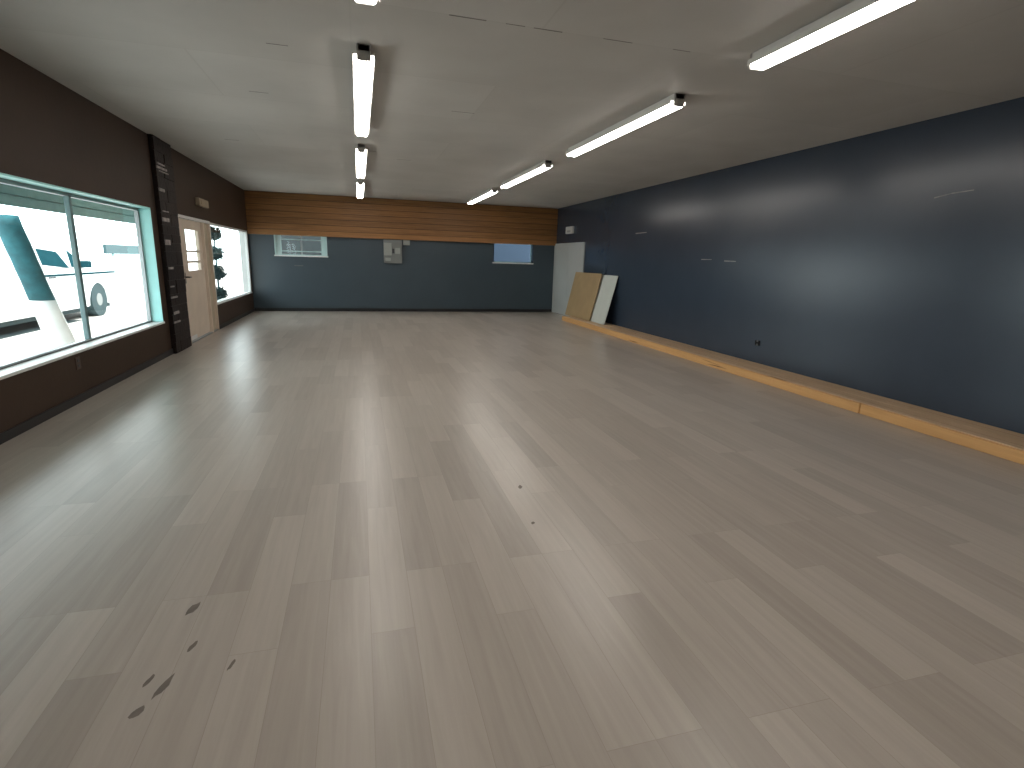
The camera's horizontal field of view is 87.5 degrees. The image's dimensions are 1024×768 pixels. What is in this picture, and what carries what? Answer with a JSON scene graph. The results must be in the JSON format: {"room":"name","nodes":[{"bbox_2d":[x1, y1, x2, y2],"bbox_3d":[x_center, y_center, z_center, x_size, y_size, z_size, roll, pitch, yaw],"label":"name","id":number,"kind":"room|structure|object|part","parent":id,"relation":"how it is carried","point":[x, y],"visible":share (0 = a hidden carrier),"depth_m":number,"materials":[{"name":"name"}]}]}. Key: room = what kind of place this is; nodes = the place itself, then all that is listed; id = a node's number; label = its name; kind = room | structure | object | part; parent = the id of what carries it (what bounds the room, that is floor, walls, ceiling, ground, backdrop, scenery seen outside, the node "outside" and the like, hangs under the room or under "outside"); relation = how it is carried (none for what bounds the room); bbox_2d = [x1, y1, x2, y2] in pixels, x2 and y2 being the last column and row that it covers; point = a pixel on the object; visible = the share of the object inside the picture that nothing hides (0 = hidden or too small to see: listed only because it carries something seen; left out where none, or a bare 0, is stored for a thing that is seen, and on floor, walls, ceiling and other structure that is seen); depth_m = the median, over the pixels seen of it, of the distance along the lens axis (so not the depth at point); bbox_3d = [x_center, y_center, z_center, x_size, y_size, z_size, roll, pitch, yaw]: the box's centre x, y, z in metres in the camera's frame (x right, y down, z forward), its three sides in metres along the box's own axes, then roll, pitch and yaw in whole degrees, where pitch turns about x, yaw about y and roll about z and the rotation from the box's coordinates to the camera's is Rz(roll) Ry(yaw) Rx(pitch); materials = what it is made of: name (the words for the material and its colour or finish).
{"room":"empty retail store","nodes":[
{"label":"empty retail store","id":0,"kind":"room"},
{"bbox_2d":[0,49,253,432],"bbox_3d":[-4.125,-1.181,4.484,0.180,2.950,19.550,-2,13,-16],"label":"wall","id":1,"kind":"structure","parent":0,"point":[50,133],"depth_m":5.38,"materials":[{"name":"brown paint"}]},
{"bbox_2d":[0,183,134,223],"bbox_3d":[-5.241,-2.186,5.712,1.243,0.447,13.500,-2,13,-16],"label":"canopy","id":2,"kind":"object","parent":1,"relation":"attached to","point":[10,195],"visible":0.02,"depth_m":7.40,"materials":[{"name":"teal paint"}]},
{"bbox_2d":[75,356,80,369],"bbox_3d":[-4.176,-0.202,5.146,0.010,0.120,0.090,-2,13,-16],"label":"wall outlet","id":3,"kind":"object","parent":1,"relation":"attached to","point":[77,359],"visible":1,"depth_m":5.14,"materials":[{"name":"brown plastic"}]},
{"bbox_2d":[0,172,164,379],"bbox_3d":[-4.160,-0.978,4.677,0.202,1.533,5.440,-2,13,-16],"label":"window","id":4,"kind":"structure","parent":1,"relation":"in","point":[142,214],"depth_m":5.61,"materials":[{"name":"white paint"}]},
{"bbox_3d":[-4.182,-0.244,4.846,0.202,0.026,5.440,-2,13,-16],"label":"sill","id":5,"kind":"part","parent":4,"relation":"part of","materials":[{"name":"white paint"}]},
{"bbox_2d":[0,308,254,444],"bbox_3d":[-4.045,0.237,4.739,0.016,0.078,19.350,-2,13,-16],"label":"baseboard","id":6,"kind":"structure","parent":1,"relation":"attached to","point":[7,435],"depth_m":5.14,"materials":[{"name":"black paint"}]},
{"bbox_2d":[147,134,191,353],"bbox_3d":[-4.930,-1.957,7.756,0.078,2.950,0.740,-2,13,-16],"label":"pilaster","id":7,"kind":"object","parent":1,"relation":"attached to","point":[161,160],"visible":1,"depth_m":7.64,"materials":[{"name":"wood"}]},
{"bbox_2d":[178,214,219,343],"bbox_3d":[-5.436,-1.810,9.172,0.216,2.000,1.880,-2,13,-16],"label":"door","id":8,"kind":"structure","parent":1,"relation":"in","point":[200,283],"depth_m":9.33,"materials":[{"name":"beige paint"}]},
{"bbox_3d":[-5.415,-2.762,8.951,0.200,0.045,1.880,-2,13,-16],"label":"head trim","id":9,"kind":"part","parent":8,"relation":"part of","materials":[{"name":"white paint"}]},
{"bbox_3d":[-5.608,-1.947,9.845,0.045,1.955,0.365,-2,13,-16],"label":"panel","id":10,"kind":"part","parent":8,"relation":"part of","materials":[{"name":"beige paint"}]},
{"bbox_2d":[195,197,208,207],"bbox_3d":[-5.416,-3.163,9.346,0.075,0.130,0.600,-2,13,-16],"label":"door chime","id":11,"kind":"object","parent":1,"relation":"attached to","point":[200,202],"visible":1,"depth_m":9.21,"materials":[{"name":"beige plastic"}]},
{"bbox_2d":[210,223,252,304],"bbox_3d":[-6.179,-2.648,11.705,0.202,1.515,3.520,-2,13,-16],"label":"window","id":12,"kind":"structure","parent":1,"relation":"in","point":[243,239],"depth_m":13.25,"materials":[{"name":"white paint"}]},
{"bbox_3d":[-6.200,-1.923,11.872,0.202,0.026,3.520,-2,13,-16],"label":"sill","id":13,"kind":"part","parent":12,"relation":"part of","materials":[{"name":"white paint"}]},
{"bbox_2d":[248,234,554,308],"bbox_3d":[-2.711,-3.480,14.669,8.165,2.950,0.201,-2,13,-16],"label":"wall","id":14,"kind":"structure","parent":0,"point":[354,274],"depth_m":14.60,"materials":[{"name":"blue paint"}]},
{"bbox_2d":[274,235,327,257],"bbox_3d":[-5.455,-3.651,13.830,1.310,0.700,0.220,-2,13,-16],"label":"window","id":15,"kind":"structure","parent":14,"relation":"in","point":[277,238],"depth_m":13.83,"materials":[{"name":"white paint"}]},
{"bbox_3d":[-5.464,-3.326,13.905,1.310,0.032,0.220,-2,13,-16],"label":"sill","id":16,"kind":"part","parent":15,"relation":"part of","materials":[{"name":"white paint"}]},
{"bbox_3d":[-5.462,-3.673,13.855,0.040,0.630,0.038,-2,13,-16],"label":"meeting rail","id":17,"kind":"part","parent":15,"relation":"part of","materials":[{"name":"grey metal"}]},
{"bbox_2d":[383,240,401,262],"bbox_3d":[-3.196,-3.552,14.339,0.475,0.610,0.124,-2,13,-16],"label":"electrical panel","id":18,"kind":"object","parent":14,"relation":"attached to","point":[392,248],"visible":1,"depth_m":14.31,"materials":[{"name":"grey metal"}]},
{"bbox_2d":[244,190,557,245],"bbox_3d":[-2.643,-4.383,14.312,8.165,1.027,0.104,-2,13,-16],"label":"beam","id":19,"kind":"structure","parent":14,"relation":"attached to","point":[268,213],"depth_m":14.14,"materials":[{"name":"brown wood"}]},
{"bbox_2d":[255,308,551,311],"bbox_3d":[-2.717,-2.061,14.891,8.149,0.085,0.016,-2,13,-16],"label":"baseboard","id":20,"kind":"structure","parent":14,"relation":"attached to","point":[256,309],"depth_m":14.80,"materials":[{"name":"black paint"}]},
{"bbox_2d":[403,240,409,244],"bbox_3d":[-2.845,-3.810,14.408,0.175,0.133,0.069,-2,13,-16],"label":"junction box","id":21,"kind":"object","parent":14,"relation":"attached to","point":[405,242],"visible":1,"depth_m":14.38,"materials":[{"name":"grey metal"}]},
{"bbox_2d":[492,245,533,263],"bbox_3d":[0.018,-3.826,15.360,1.220,0.725,0.220,-2,13,-16],"label":"window","id":22,"kind":"structure","parent":14,"relation":"in","point":[531,248],"depth_m":15.43,"materials":[{"name":"white plastic"}]},
{"bbox_3d":[0.008,-3.489,15.438,1.220,0.032,0.220,-2,13,-16],"label":"sill","id":23,"kind":"part","parent":22,"relation":"part of","materials":[{"name":"white paint"}]},
{"bbox_2d":[0,311,1023,767],"bbox_3d":[-0.130,0.188,5.905,8.545,0.121,19.650,-2,13,-16],"label":"floor","id":24,"kind":"structure","parent":0,"point":[284,539],"depth_m":2.60,"materials":[{"name":"beige laminate"}]},
{"bbox_2d":[562,316,1023,464],"bbox_3d":[3.837,0.203,5.837,0.537,0.114,17.076,-2,13,-16],"label":"ledge","id":25,"kind":"object","parent":24,"relation":"on","point":[995,441],"visible":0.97,"depth_m":5.83,"materials":[{"name":"brown wood"}]},
{"bbox_2d":[565,272,601,320],"bbox_3d":[1.753,-2.199,13.274,0.262,1.108,1.590,-2,13,-16],"label":"sheet","id":26,"kind":"object","parent":25,"relation":"on","point":[585,286],"visible":1,"depth_m":13.19,"materials":[{"name":"brown wood"}]},
{"bbox_2d":[590,275,617,324],"bbox_3d":[1.880,-2.121,13.003,0.276,1.082,2.400,-2,13,-16],"label":"sheet","id":27,"kind":"object","parent":25,"relation":"on","point":[606,289],"visible":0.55,"depth_m":12.21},
{"bbox_2d":[0,0,1023,208],"bbox_3d":[-0.040,-2.801,5.218,8.545,0.122,19.650,-2,13,-16],"label":"ceiling","id":28,"kind":"structure","parent":0,"point":[469,96],"depth_m":4.49,"materials":[{"name":"white paint"}]},
{"bbox_2d":[356,179,364,198],"bbox_3d":[-3.382,-4.322,11.906,0.164,0.108,2.700,-2,13,-16],"label":"strip light","id":29,"kind":"object","parent":28,"relation":"attached to","point":[360,184],"visible":1,"depth_m":11.44,"materials":[{"name":"white plastic"}]},
{"bbox_2d":[355,143,366,178],"bbox_3d":[-2.412,-3.517,8.529,0.164,0.108,2.650,-2,13,-16],"label":"strip light","id":30,"kind":"object","parent":28,"relation":"attached to","point":[360,151],"visible":1,"depth_m":8.06,"materials":[{"name":"white plastic"}]},
{"bbox_2d":[352,43,374,136],"bbox_3d":[-1.434,-2.704,5.123,0.164,0.108,2.680,-2,13,-16],"label":"strip light","id":31,"kind":"object","parent":28,"relation":"attached to","point":[363,61],"visible":1,"depth_m":4.54,"materials":[{"name":"white plastic"}]},
{"bbox_2d":[355,0,379,6],"bbox_3d":[-0.476,-1.909,1.788,0.164,0.108,2.660,-2,13,-16],"label":"strip light","id":32,"kind":"object","parent":28,"relation":"attached to","point":[371,3],"visible":1,"depth_m":3.02,"materials":[{"name":"white plastic"}]},
{"bbox_2d":[467,187,497,203],"bbox_3d":[-0.723,-4.374,12.476,0.164,0.108,2.680,-2,13,-16],"label":"strip light","id":33,"kind":"object","parent":28,"relation":"attached to","point":[493,190],"visible":1,"depth_m":12.06,"materials":[{"name":"white plastic"}]},
{"bbox_2d":[500,160,552,188],"bbox_3d":[0.189,-3.616,9.300,0.164,0.108,2.660,-2,13,-16],"label":"strip light","id":34,"kind":"object","parent":28,"relation":"attached to","point":[546,164],"visible":1,"depth_m":8.89,"materials":[{"name":"white plastic"}]},
{"bbox_2d":[565,93,685,156],"bbox_3d":[1.142,-2.825,5.984,0.164,0.108,2.620,-2,13,-16],"label":"strip light","id":35,"kind":"object","parent":28,"relation":"attached to","point":[675,101],"visible":1,"depth_m":5.52,"materials":[{"name":"white plastic"}]},
{"bbox_2d":[747,0,913,71],"bbox_3d":[2.111,-2.020,2.611,0.164,0.108,2.660,-2,13,-16],"label":"strip light","id":36,"kind":"object","parent":28,"relation":"attached to","point":[856,13],"visible":1,"depth_m":3.25,"materials":[{"name":"white plastic"}]},
{"bbox_2d":[556,97,1023,433],"bbox_3d":[3.918,-1.455,6.729,0.201,2.950,19.550,-2,13,-16],"label":"wall","id":37,"kind":"structure","parent":0,"point":[889,263],"depth_m":6.17,"materials":[{"name":"blue paint"}]},
{"bbox_2d":[552,242,584,315],"bbox_3d":[1.518,-2.866,14.729,0.030,1.975,2.180,-2,13,-16],"label":"door","id":38,"kind":"structure","parent":37,"relation":"in","point":[568,257],"depth_m":14.88,"materials":[{"name":"white paint"}]},
{"bbox_2d":[566,226,573,233],"bbox_3d":[1.555,-4.138,14.372,0.065,0.185,0.500,-2,13,-16],"label":"alarm box","id":39,"kind":"object","parent":37,"relation":"attached to","point":[569,230],"visible":1,"depth_m":14.28,"materials":[{"name":"white plastic"}]},
{"label":"outside","id":40,"kind":"structure","parent":0,"visible":0},
{"bbox_2d":[0,260,243,364],"bbox_3d":[-21.216,-3.486,19.760,110.000,0.100,130.000,-2,13,-16],"label":"ground","id":41,"kind":"structure","parent":40,"point":[130,309],"depth_m":13.85,"materials":[{"name":"concrete"}]},
{"bbox_2d":[0,214,75,349],"bbox_3d":[-6.893,-1.379,7.779,0.372,2.000,1.311,-2,13,-16],"label":"trunk","id":42,"kind":"object","parent":41,"relation":"on","point":[55,329],"visible":0.95,"depth_m":7.62,"materials":[{"name":"teal plant"}]},
{"bbox_2d":[0,320,81,338],"bbox_3d":[-4.446,3.522,-8.763,1.300,0.004,44.400,-2,13,-16],"label":"road","id":43,"kind":"structure","parent":41,"relation":"on","point":[23,328],"depth_m":10.59,"materials":[{"name":"grey asphalt"}]},
{"bbox_2d":[0,239,119,327],"bbox_3d":[-10.147,-1.891,10.137,2.045,1.749,8.140,-2,13,-16],"label":"pickup truck","id":44,"kind":"object","parent":43,"relation":"on","point":[101,286],"visible":0.77,"depth_m":11.35,"materials":[{"name":"white paint"}]},
{"bbox_3d":[-9.870,-2.540,12.304,0.025,0.040,3.300,-2,13,-16],"label":"molding","id":45,"kind":"part","parent":44,"relation":"part of","materials":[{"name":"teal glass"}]},
{"bbox_2d":[80,261,91,267],"bbox_3d":[-9.812,-2.758,12.300,0.180,0.150,0.160,-2,13,-16],"label":"mirror","id":46,"kind":"object","parent":44,"relation":"attached to","point":[84,264],"depth_m":12.24,"materials":[{"name":"teal glass"}]},
{"bbox_2d":[102,244,138,291],"bbox_3d":[-16.099,-5.164,23.552,0.120,1.770,7.900,-2,13,-16],"label":"sign board","id":47,"kind":"object","parent":41,"relation":"on","point":[111,249],"visible":0.44,"depth_m":20.56,"materials":[{"name":"teal paint"}]},
{"bbox_3d":[-15.229,-4.282,20.543,0.120,1.450,0.120,-2,13,-16],"label":"post","id":48,"kind":"part","parent":47,"relation":"part of","materials":[{"name":"white paint"}]},
{"bbox_2d":[210,226,229,299],"bbox_3d":[-6.835,-2.545,12.429,0.468,2.192,0.497,-2,13,-16],"label":"clipped shrub","id":49,"kind":"object","parent":41,"relation":"on","point":[216,234],"visible":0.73,"depth_m":12.34,"materials":[{"name":"teal plant"}]},
{"bbox_3d":[-6.849,-2.475,12.440,0.046,2.050,0.046,3,13,6],"label":"stem","id":50,"kind":"part","parent":49,"relation":"part of","materials":[{"name":"teal plant"}]},
{"bbox_2d":[281,235,530,261],"bbox_3d":[-1.830,-4.417,17.741,11.700,3.750,0.200,-2,13,-16],"label":"wall","id":51,"kind":"structure","parent":41,"relation":"on","point":[288,246],"depth_m":16.54,"materials":[{"name":"blue glass"}]}
]}

